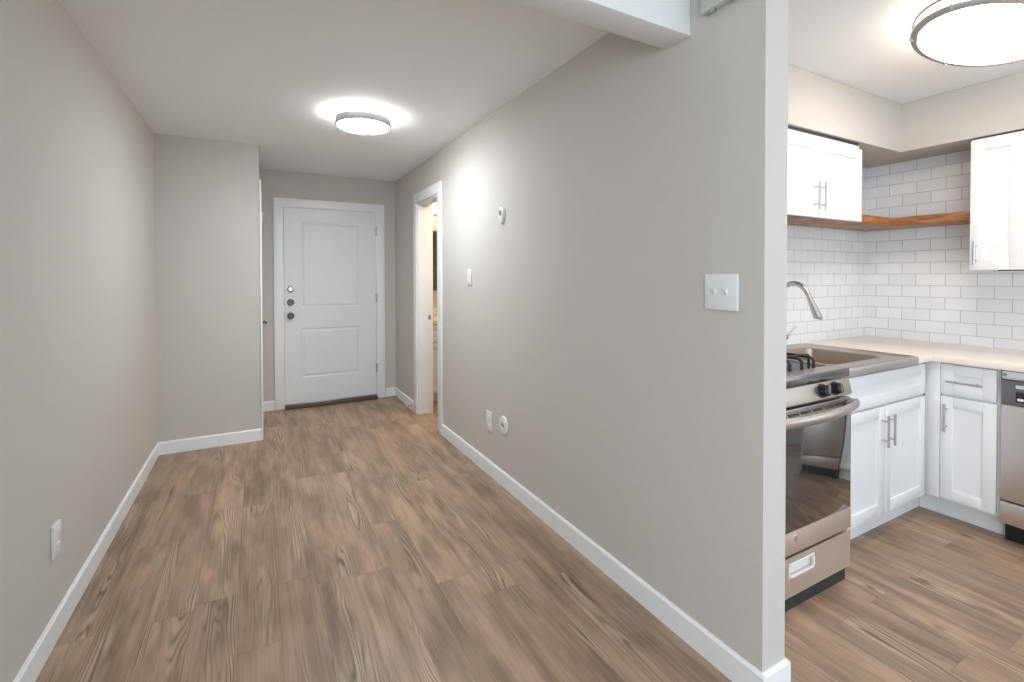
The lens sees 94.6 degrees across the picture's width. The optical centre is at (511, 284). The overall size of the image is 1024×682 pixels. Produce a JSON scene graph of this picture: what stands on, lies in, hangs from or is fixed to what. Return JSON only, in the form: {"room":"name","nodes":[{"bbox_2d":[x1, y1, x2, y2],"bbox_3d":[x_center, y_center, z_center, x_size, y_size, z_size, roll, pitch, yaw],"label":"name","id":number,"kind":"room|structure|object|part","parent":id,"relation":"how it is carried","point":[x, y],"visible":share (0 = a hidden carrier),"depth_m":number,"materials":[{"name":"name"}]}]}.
{"room":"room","nodes":[
{"label":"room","id":0,"kind":"room"},
{"bbox_2d":[0,0,156,681],"bbox_3d":[-1.155,0.118,0.609,0.120,2.412,8.767,-1,1,-28],"label":"wall","id":1,"kind":"structure","parent":0,"point":[78,378],"depth_m":1.85,"materials":[{"name":"paint"}]},
{"bbox_2d":[51,519,61,560],"bbox_3d":[-1.690,0.947,1.753,0.012,0.122,0.075,-1,1,-28],"label":"wall outlet","id":2,"kind":"object","parent":1,"relation":"attached to","point":[56,547],"visible":1,"depth_m":1.74,"materials":[{"name":"white plastic"}]},
{"bbox_2d":[56,526,59,537],"bbox_3d":[-1.686,0.920,1.755,0.002,0.028,0.034,-1,1,-28],"label":"socket","id":3,"kind":"object","parent":2,"relation":"attached to","point":[57,527],"depth_m":1.75,"materials":[{"name":"white plastic"}]},
{"bbox_2d":[56,540,59,550],"bbox_3d":[-1.686,0.973,1.756,0.002,0.028,0.034,-1,1,-28],"label":"socket","id":4,"kind":"object","parent":2,"relation":"attached to","point":[57,541],"depth_m":1.75,"materials":[{"name":"white plastic"}]},
{"bbox_2d":[13,442,158,681],"bbox_3d":[-0.860,1.281,0.224,0.013,0.095,7.582,-1,1,-28],"label":"baseboard","id":5,"kind":"structure","parent":1,"relation":"attached to","point":[34,663],"depth_m":1.94,"materials":[{"name":"paint"}]},
{"bbox_2d":[153,133,261,441],"bbox_3d":[-2.589,0.071,4.114,0.693,2.412,0.935,-1,1,-28],"label":"wall","id":6,"kind":"structure","parent":0,"point":[207,210],"depth_m":3.69,"materials":[{"name":"paint"}]},
{"bbox_2d":[159,428,261,454],"bbox_3d":[-2.356,1.235,3.717,0.680,0.095,0.013,-1,1,-28],"label":"baseboard","id":7,"kind":"structure","parent":6,"relation":"attached to","point":[195,443],"depth_m":3.70,"materials":[{"name":"paint"}]},
{"bbox_2d":[259,180,263,439],"bbox_3d":[-2.271,0.209,4.273,0.014,2.130,0.928,-1,1,-28],"label":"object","id":8,"kind":"structure","parent":6,"relation":"attached to","point":[259,180],"depth_m":3.86,"materials":[{"name":"paint"}]},
{"bbox_2d":[259,169,436,401],"bbox_3d":[-1.407,0.051,5.370,3.967,2.412,0.150,-1,1,-28],"label":"wall","id":9,"kind":"structure","parent":0,"point":[274,183],"depth_m":4.94,"materials":[{"name":"paint"}]},
{"bbox_2d":[263,400,274,411],"bbox_3d":[-2.440,1.221,4.734,0.111,0.095,0.013,-1,1,-28],"label":"baseboard","id":10,"kind":"structure","parent":9,"relation":"attached to","point":[267,405],"depth_m":4.73,"materials":[{"name":"paint"}]},
{"bbox_2d":[273,197,384,409],"bbox_3d":[-1.906,0.193,5.006,1.101,2.140,0.020,-1,1,-28],"label":"door frame","id":11,"kind":"structure","parent":9,"relation":"attached to","point":[279,203],"depth_m":4.86,"materials":[{"name":"paint"}]},
{"bbox_2d":[283,207,377,403],"bbox_3d":[-1.889,0.217,4.982,0.932,2.002,0.074,-1,1,-28],"label":"door","id":12,"kind":"structure","parent":9,"relation":"in","point":[330,295],"depth_m":4.99,"materials":[{"name":"paint"}]},
{"bbox_3d":[-2.241,0.322,4.786,0.068,0.068,0.062,-1,1,-28],"label":"knob","id":13,"kind":"part","parent":12,"relation":"part of","materials":[{"name":"silver metal"}]},
{"bbox_2d":[285,395,377,409],"bbox_3d":[-1.891,1.249,4.997,0.921,0.028,0.075,-1,1,-28],"label":"threshold","id":14,"kind":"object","parent":9,"relation":"attached to","point":[376,396],"depth_m":4.96,"materials":[{"name":"brown wood"}]},
{"bbox_2d":[386,387,394,396],"bbox_3d":[-1.363,1.210,5.316,0.116,0.095,0.013,-1,1,-28],"label":"baseboard","id":15,"kind":"structure","parent":9,"relation":"attached to","point":[390,391],"depth_m":5.31,"materials":[{"name":"paint"}]},
{"bbox_2d":[433,231,436,289],"bbox_3d":[-0.783,-0.280,5.606,0.790,0.695,0.018,-1,1,-28],"label":"bathroom mirror","id":16,"kind":"object","parent":9,"relation":"attached to","point":[434,232],"visible":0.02,"depth_m":5.54,"materials":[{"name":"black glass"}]},
{"bbox_2d":[433,203,436,215],"bbox_3d":[-0.750,-0.871,5.535,0.660,0.130,0.160,-1,1,-28],"label":"vanity light","id":17,"kind":"object","parent":9,"relation":"attached to","point":[434,204],"visible":0.05,"depth_m":5.41,"materials":[{"name":"silver metal"}]},
{"bbox_2d":[35,396,1023,681],"bbox_3d":[1.340,1.330,1.974,5.787,0.060,8.767,-1,1,-28],"label":"floor","id":18,"kind":"structure","parent":0,"point":[351,541],"depth_m":2.04,"materials":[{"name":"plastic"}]},
{"bbox_2d":[433,307,436,401],"bbox_3d":[-0.640,0.766,5.388,0.933,0.980,0.562,-1,1,-28],"label":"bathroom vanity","id":19,"kind":"object","parent":18,"relation":"on","point":[434,309],"visible":0.02,"depth_m":5.00,"materials":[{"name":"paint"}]},
{"bbox_3d":[-0.721,0.518,5.046,0.446,0.185,0.019,-1,1,-28],"label":"drawer","id":20,"kind":"part","parent":19,"relation":"part of","materials":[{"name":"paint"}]},
{"bbox_3d":[-0.720,0.885,5.051,0.446,0.530,0.019,-1,1,-28],"label":"door","id":21,"kind":"part","parent":19,"relation":"part of","materials":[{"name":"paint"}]},
{"bbox_2d":[433,307,436,323],"bbox_3d":[-0.641,0.345,5.382,0.933,0.138,0.562,-1,1,-28],"label":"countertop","id":22,"kind":"structure","parent":19,"relation":"on","point":[434,309],"depth_m":5.53,"materials":[{"name":"beige"}]},
{"bbox_2d":[785,352,859,611],"bbox_3d":[1.016,0.809,2.148,0.762,0.978,0.757,-1,1,-28],"label":"gas range","id":23,"kind":"object","parent":18,"relation":"on","point":[818,409],"visible":0.4,"depth_m":1.95,"materials":[{"name":"silver metal"}]},
{"bbox_3d":[1.166,1.136,1.914,0.177,0.060,0.024,-1,1,-28],"label":"recessed pull","id":24,"kind":"part","parent":23,"relation":"part of","materials":[{"name":"white plastic"}]},
{"bbox_3d":[1.148,0.516,1.900,0.755,0.042,0.034,-1,1,-28],"label":"vent trim","id":25,"kind":"part","parent":23,"relation":"part of","materials":[{"name":"silver metal"}]},
{"bbox_2d":[786,359,846,377],"bbox_3d":[0.991,0.384,2.188,0.762,0.036,0.653,-1,1,-28],"label":"cooktop","id":26,"kind":"object","parent":23,"relation":"in","point":[809,369],"depth_m":2.03,"materials":[{"name":"silver metal"}]},
{"bbox_3d":[1.148,1.160,1.911,0.755,0.158,0.030,-1,1,-28],"label":"storage drawer","id":27,"kind":"part","parent":23,"relation":"part of","materials":[{"name":"silver metal"}]},
{"bbox_3d":[1.146,0.782,1.910,0.755,0.574,0.031,-1,1,-28],"label":"oven door","id":28,"kind":"part","parent":23,"relation":"part of","materials":[{"name":"silver metal"}]},
{"bbox_3d":[1.155,1.025,1.897,0.755,0.089,0.006,-1,1,-28],"label":"rail","id":29,"kind":"part","parent":23,"relation":"part of","materials":[{"name":"silver metal"}]},
{"bbox_3d":[1.145,0.449,1.904,0.762,0.073,0.042,-1,1,-28],"label":"control panel","id":30,"kind":"part","parent":23,"relation":"part of","materials":[{"name":"silver metal"}]},
{"bbox_3d":[1.179,0.516,1.843,0.745,0.039,0.072,-1,1,-28],"label":"handle","id":31,"kind":"part","parent":23,"relation":"part of","materials":[{"name":"silver metal"}]},
{"bbox_3d":[1.298,0.444,1.959,0.058,0.058,0.040,-1,1,-28],"label":"knob","id":32,"kind":"part","parent":23,"relation":"part of","materials":[{"name":"black plastic"}]},
{"bbox_3d":[1.381,0.443,2.003,0.058,0.058,0.040,-1,1,-28],"label":"knob","id":33,"kind":"part","parent":23,"relation":"part of","materials":[{"name":"black plastic"}]},
{"bbox_3d":[1.476,0.513,2.044,0.032,0.032,0.036,-1,1,-28],"label":"handle mount","id":34,"kind":"part","parent":23,"relation":"part of","materials":[{"name":"silver metal"}]},
{"bbox_2d":[845,363,925,539],"bbox_3d":[1.808,0.856,2.662,1.048,0.866,0.623,-1,1,-28],"label":"base cabinet","id":35,"kind":"object","parent":18,"relation":"on","point":[888,423],"visible":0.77,"depth_m":2.40,"materials":[{"name":"paint"}]},
{"bbox_3d":[1.685,0.891,2.293,0.441,0.547,0.019,-1,1,-28],"label":"door","id":36,"kind":"part","parent":35,"relation":"part of","materials":[{"name":"paint"}]},
{"bbox_3d":[1.879,0.521,2.393,0.883,0.163,0.019,-1,1,-28],"label":"drawer","id":37,"kind":"part","parent":35,"relation":"part of","materials":[{"name":"paint"}]},
{"bbox_3d":[1.866,0.734,2.358,0.011,0.158,0.035,-1,1,-28],"label":"handle","id":38,"kind":"part","parent":35,"relation":"part of","materials":[{"name":"silver metal"}]},
{"bbox_3d":[1.923,0.733,2.389,0.011,0.158,0.035,-1,1,-28],"label":"handle","id":39,"kind":"part","parent":35,"relation":"part of","materials":[{"name":"silver metal"}]},
{"bbox_3d":[2.076,0.888,2.504,0.436,0.547,0.019,-1,1,-28],"label":"door","id":40,"kind":"part","parent":35,"relation":"part of","materials":[{"name":"paint"}]},
{"bbox_2d":[786,336,1023,372],"bbox_3d":[2.231,0.406,2.388,1.569,0.037,1.499,-1,1,-28],"label":"countertop","id":41,"kind":"structure","parent":35,"relation":"on","point":[976,356],"depth_m":2.69,"materials":[{"name":"white stone"}]},
{"bbox_2d":[787,281,822,338],"bbox_3d":[1.683,0.180,2.729,0.184,0.400,0.277,-1,1,-28],"label":"kitchen faucet","id":42,"kind":"object","parent":41,"relation":"on","point":[816,314],"visible":0.49,"depth_m":2.63,"materials":[{"name":"silver metal"}]},
{"bbox_3d":[1.616,0.135,2.721,0.028,0.308,0.194,-1,1,-28],"label":"spout","id":43,"kind":"part","parent":42,"relation":"part of","materials":[{"name":"silver metal"}]},
{"bbox_2d":[786,343,918,377],"bbox_3d":[1.688,0.484,2.576,0.740,0.209,0.586,-1,1,-28],"label":"sink","id":44,"kind":"object","parent":41,"relation":"in","point":[859,362],"visible":0.38,"depth_m":2.61,"materials":[{"name":"silver metal"}]},
{"bbox_3d":[1.668,0.489,2.575,0.496,0.199,0.398,-1,1,-28],"label":"bowl","id":45,"kind":"part","parent":44,"relation":"part of","materials":[{"name":"silver metal"}]},
{"bbox_2d":[919,361,1004,534],"bbox_3d":[2.610,0.855,2.665,0.644,0.866,0.360,-1,1,-28],"label":"base cabinet","id":46,"kind":"object","parent":18,"relation":"on","point":[963,403],"visible":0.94,"depth_m":2.50,"materials":[{"name":"paint"}]},
{"bbox_3d":[2.330,0.718,2.541,0.036,0.150,0.011,-1,1,-28],"label":"handle","id":47,"kind":"part","parent":46,"relation":"part of","materials":[{"name":"silver metal"}]},
{"bbox_3d":[2.366,0.521,2.470,0.035,0.011,0.142,-1,1,-28],"label":"handle","id":48,"kind":"part","parent":46,"relation":"part of","materials":[{"name":"silver metal"}]},
{"bbox_3d":[2.395,0.883,2.482,0.019,0.555,0.222,-1,1,-28],"label":"door","id":49,"kind":"part","parent":46,"relation":"part of","materials":[{"name":"paint"}]},
{"bbox_3d":[2.394,0.513,2.477,0.019,0.161,0.220,-1,1,-28],"label":"drawer","id":50,"kind":"part","parent":46,"relation":"part of","materials":[{"name":"paint"}]},
{"bbox_2d":[1000,370,1023,544],"bbox_3d":[2.838,0.863,2.233,0.597,0.862,0.598,-1,1,-28],"label":"dishwasher","id":51,"kind":"object","parent":18,"relation":"on","point":[1012,387],"visible":1,"depth_m":2.32,"materials":[{"name":"silver metal"}]},
{"bbox_3d":[2.590,1.136,2.103,0.026,0.109,0.598,-1,1,-28],"label":"panel","id":52,"kind":"part","parent":51,"relation":"part of","materials":[{"name":"silver metal"}]},
{"bbox_3d":[2.590,0.836,2.099,0.026,0.476,0.598,-1,1,-28],"label":"door panel","id":53,"kind":"part","parent":51,"relation":"part of","materials":[{"name":"silver metal"}]},
{"bbox_3d":[2.589,0.536,2.094,0.026,0.120,0.598,-1,1,-28],"label":"control panel","id":54,"kind":"part","parent":51,"relation":"part of","materials":[{"name":"grey metal"}]},
{"bbox_2d":[59,0,1023,181],"bbox_3d":[1.335,-1.162,1.939,5.787,0.100,8.767,-1,1,-28],"label":"ceiling","id":55,"kind":"structure","parent":0,"point":[275,76],"depth_m":2.36,"materials":[{"name":"paint"}]},
{"bbox_2d":[335,106,390,134],"bbox_3d":[-0.988,-1.078,3.141,0.352,0.092,0.354,-1,1,-28],"label":"ceiling light","id":56,"kind":"object","parent":55,"relation":"attached to","point":[357,121],"visible":1,"depth_m":3.05,"materials":[{"name":"white plastic"}]},
{"bbox_2d":[337,119,388,133],"bbox_3d":[-0.988,-1.043,3.142,0.329,0.022,0.329,-1,1,-28],"label":"diffuser","id":57,"kind":"object","parent":56,"relation":"attached to","point":[359,126],"depth_m":3.10,"materials":[{"name":"white plastic"}]},
{"bbox_2d":[509,0,689,49],"bbox_3d":[-0.287,-0.992,1.261,2.045,0.215,0.120,-1,1,-28],"label":"beam","id":58,"kind":"structure","parent":55,"relation":"attached to","point":[662,24],"depth_m":1.61,"materials":[{"name":"paint"}]},
{"bbox_2d":[909,0,1023,66],"bbox_3d":[1.956,-1.054,1.937,0.839,0.118,0.414,-1,1,-28],"label":"ceiling light","id":59,"kind":"object","parent":55,"relation":"attached to","point":[971,33],"visible":1,"depth_m":1.88,"materials":[{"name":"white plastic"}]},
{"bbox_3d":[1.650,-1.059,1.953,0.014,0.105,0.014,-1,1,-28],"label":"post","id":60,"kind":"part","parent":59,"relation":"part of","materials":[{"name":"silver metal"}]},
{"bbox_2d":[395,0,788,672],"bbox_3d":[-0.205,0.076,3.431,0.146,2.412,4.406,-1,1,-28],"label":"wall partition","id":61,"kind":"structure","parent":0,"point":[651,419],"depth_m":1.93,"materials":[{"name":"paint"}]},
{"bbox_2d":[395,387,413,410],"bbox_3d":[-1.141,1.214,5.013,0.013,0.095,0.732,-1,1,-28],"label":"baseboard","id":62,"kind":"structure","parent":61,"relation":"attached to","point":[399,394],"depth_m":4.99,"materials":[{"name":"paint"}]},
{"bbox_2d":[413,181,442,434],"bbox_3d":[-0.714,0.198,4.362,0.166,2.145,0.792,-1,1,-28],"label":"door frame","id":63,"kind":"structure","parent":61,"relation":"attached to","point":[423,201],"depth_m":4.60,"materials":[{"name":"paint"}]},
{"bbox_2d":[467,269,471,285],"bbox_3d":[-0.313,-0.050,3.463,0.011,0.118,0.070,-1,1,-28],"label":"light switch","id":64,"kind":"object","parent":61,"relation":"attached to","point":[469,271],"visible":1,"depth_m":3.45,"materials":[{"name":"white plastic"}]},
{"bbox_2d":[487,410,491,432],"bbox_3d":[-0.154,0.924,3.187,0.010,0.135,0.078,-1,1,-28],"label":"wall outlet","id":65,"kind":"object","parent":61,"relation":"attached to","point":[489,414],"visible":1,"depth_m":3.17,"materials":[{"name":"white plastic"}]},
{"bbox_2d":[498,207,504,223],"bbox_3d":[-0.070,-0.435,2.993,0.024,0.106,0.072,-1,1,-28],"label":"wall thermostat","id":66,"kind":"object","parent":61,"relation":"attached to","point":[501,213],"visible":1,"depth_m":2.98,"materials":[{"name":"white plastic"}]},
{"bbox_2d":[499,416,507,433],"bbox_3d":[-0.058,0.895,3.005,0.014,0.114,0.114,-1,1,-28],"label":"cable plate","id":67,"kind":"object","parent":61,"relation":"attached to","point":[503,424],"visible":1,"depth_m":2.99,"materials":[{"name":"white plastic"}]},
{"bbox_2d":[442,424,790,681],"bbox_3d":[0.153,1.244,2.756,0.141,0.095,2.878,-1,1,-28],"label":"baseboard","id":68,"kind":"structure","parent":61,"relation":"attached to","point":[726,660],"depth_m":1.93,"materials":[{"name":"paint"}]},
{"bbox_2d":[701,0,733,15],"bbox_3d":[0.697,-0.978,1.556,0.033,0.121,0.165,-1,1,-28],"label":"box","id":69,"kind":"object","parent":61,"relation":"attached to","point":[708,7],"visible":1,"depth_m":1.58,"materials":[{"name":"grey paint"}]},
{"bbox_2d":[705,274,738,310],"bbox_3d":[0.699,0.026,1.585,0.020,0.122,0.128,-1,1,-28],"label":"light switch","id":70,"kind":"object","parent":61,"relation":"attached to","point":[721,290],"visible":1,"depth_m":1.58,"materials":[{"name":"white plastic"}]},
{"bbox_2d":[786,167,866,344],"bbox_3d":[1.538,0.080,2.931,2.507,2.412,0.120,-1,1,-28],"label":"wall","id":71,"kind":"structure","parent":0,"point":[831,263],"depth_m":3.18,"materials":[{"name":"tile"}]},
{"bbox_2d":[787,125,861,221],"bbox_3d":[1.571,-0.591,2.659,0.880,0.461,0.370,-1,1,-28],"label":"upper cabinet","id":72,"kind":"object","parent":71,"relation":"attached to","point":[825,171],"visible":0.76,"depth_m":2.55,"materials":[{"name":"paint"}]},
{"bbox_3d":[1.446,-0.565,2.432,0.435,0.416,0.019,-1,1,-28],"label":"door","id":73,"kind":"part","parent":72,"relation":"part of","materials":[{"name":"paint"}]},
{"bbox_3d":[1.613,-0.470,2.493,0.011,0.150,0.035,-1,1,-28],"label":"handle","id":74,"kind":"part","parent":72,"relation":"part of","materials":[{"name":"silver metal"}]},
{"bbox_3d":[1.662,-0.470,2.519,0.011,0.150,0.035,-1,1,-28],"label":"handle","id":75,"kind":"part","parent":72,"relation":"part of","materials":[{"name":"silver metal"}]},
{"bbox_3d":[1.832,-0.569,2.641,0.435,0.416,0.019,-1,1,-28],"label":"door","id":76,"kind":"part","parent":72,"relation":"part of","materials":[{"name":"paint"}]},
{"bbox_2d":[787,211,969,231],"bbox_3d":[1.987,-0.394,2.725,1.664,0.051,0.656,-1,1,-28],"label":"wall shelf","id":77,"kind":"object","parent":71,"relation":"attached to","point":[869,223],"visible":0.37,"depth_m":2.92,"materials":[{"name":"brown wood"}]},
{"bbox_2d":[788,64,1023,167],"bbox_3d":[1.937,-0.964,2.050,2.387,0.300,1.785,-1,1,-28],"label":"soffit","id":78,"kind":"structure","parent":71,"relation":"attached to","point":[887,132],"depth_m":2.70,"materials":[{"name":"paint"}]},
{"bbox_2d":[866,150,1023,395],"bbox_3d":[3.041,0.081,2.661,0.120,2.412,1.785,-1,1,-28],"label":"wall","id":79,"kind":"structure","parent":0,"point":[921,286],"depth_m":3.08,"materials":[{"name":"tile"}]},
{"bbox_2d":[969,129,1023,269],"bbox_3d":[2.770,-0.452,2.643,0.362,0.743,0.219,-1,1,-28],"label":"upper cabinet","id":80,"kind":"object","parent":79,"relation":"attached to","point":[997,161],"visible":1,"depth_m":2.58,"materials":[{"name":"paint"}]},
{"bbox_3d":[2.588,-0.175,2.642,0.036,0.135,0.011,-1,1,-28],"label":"handle","id":81,"kind":"part","parent":80,"relation":"part of","materials":[{"name":"silver metal"}]}
]}

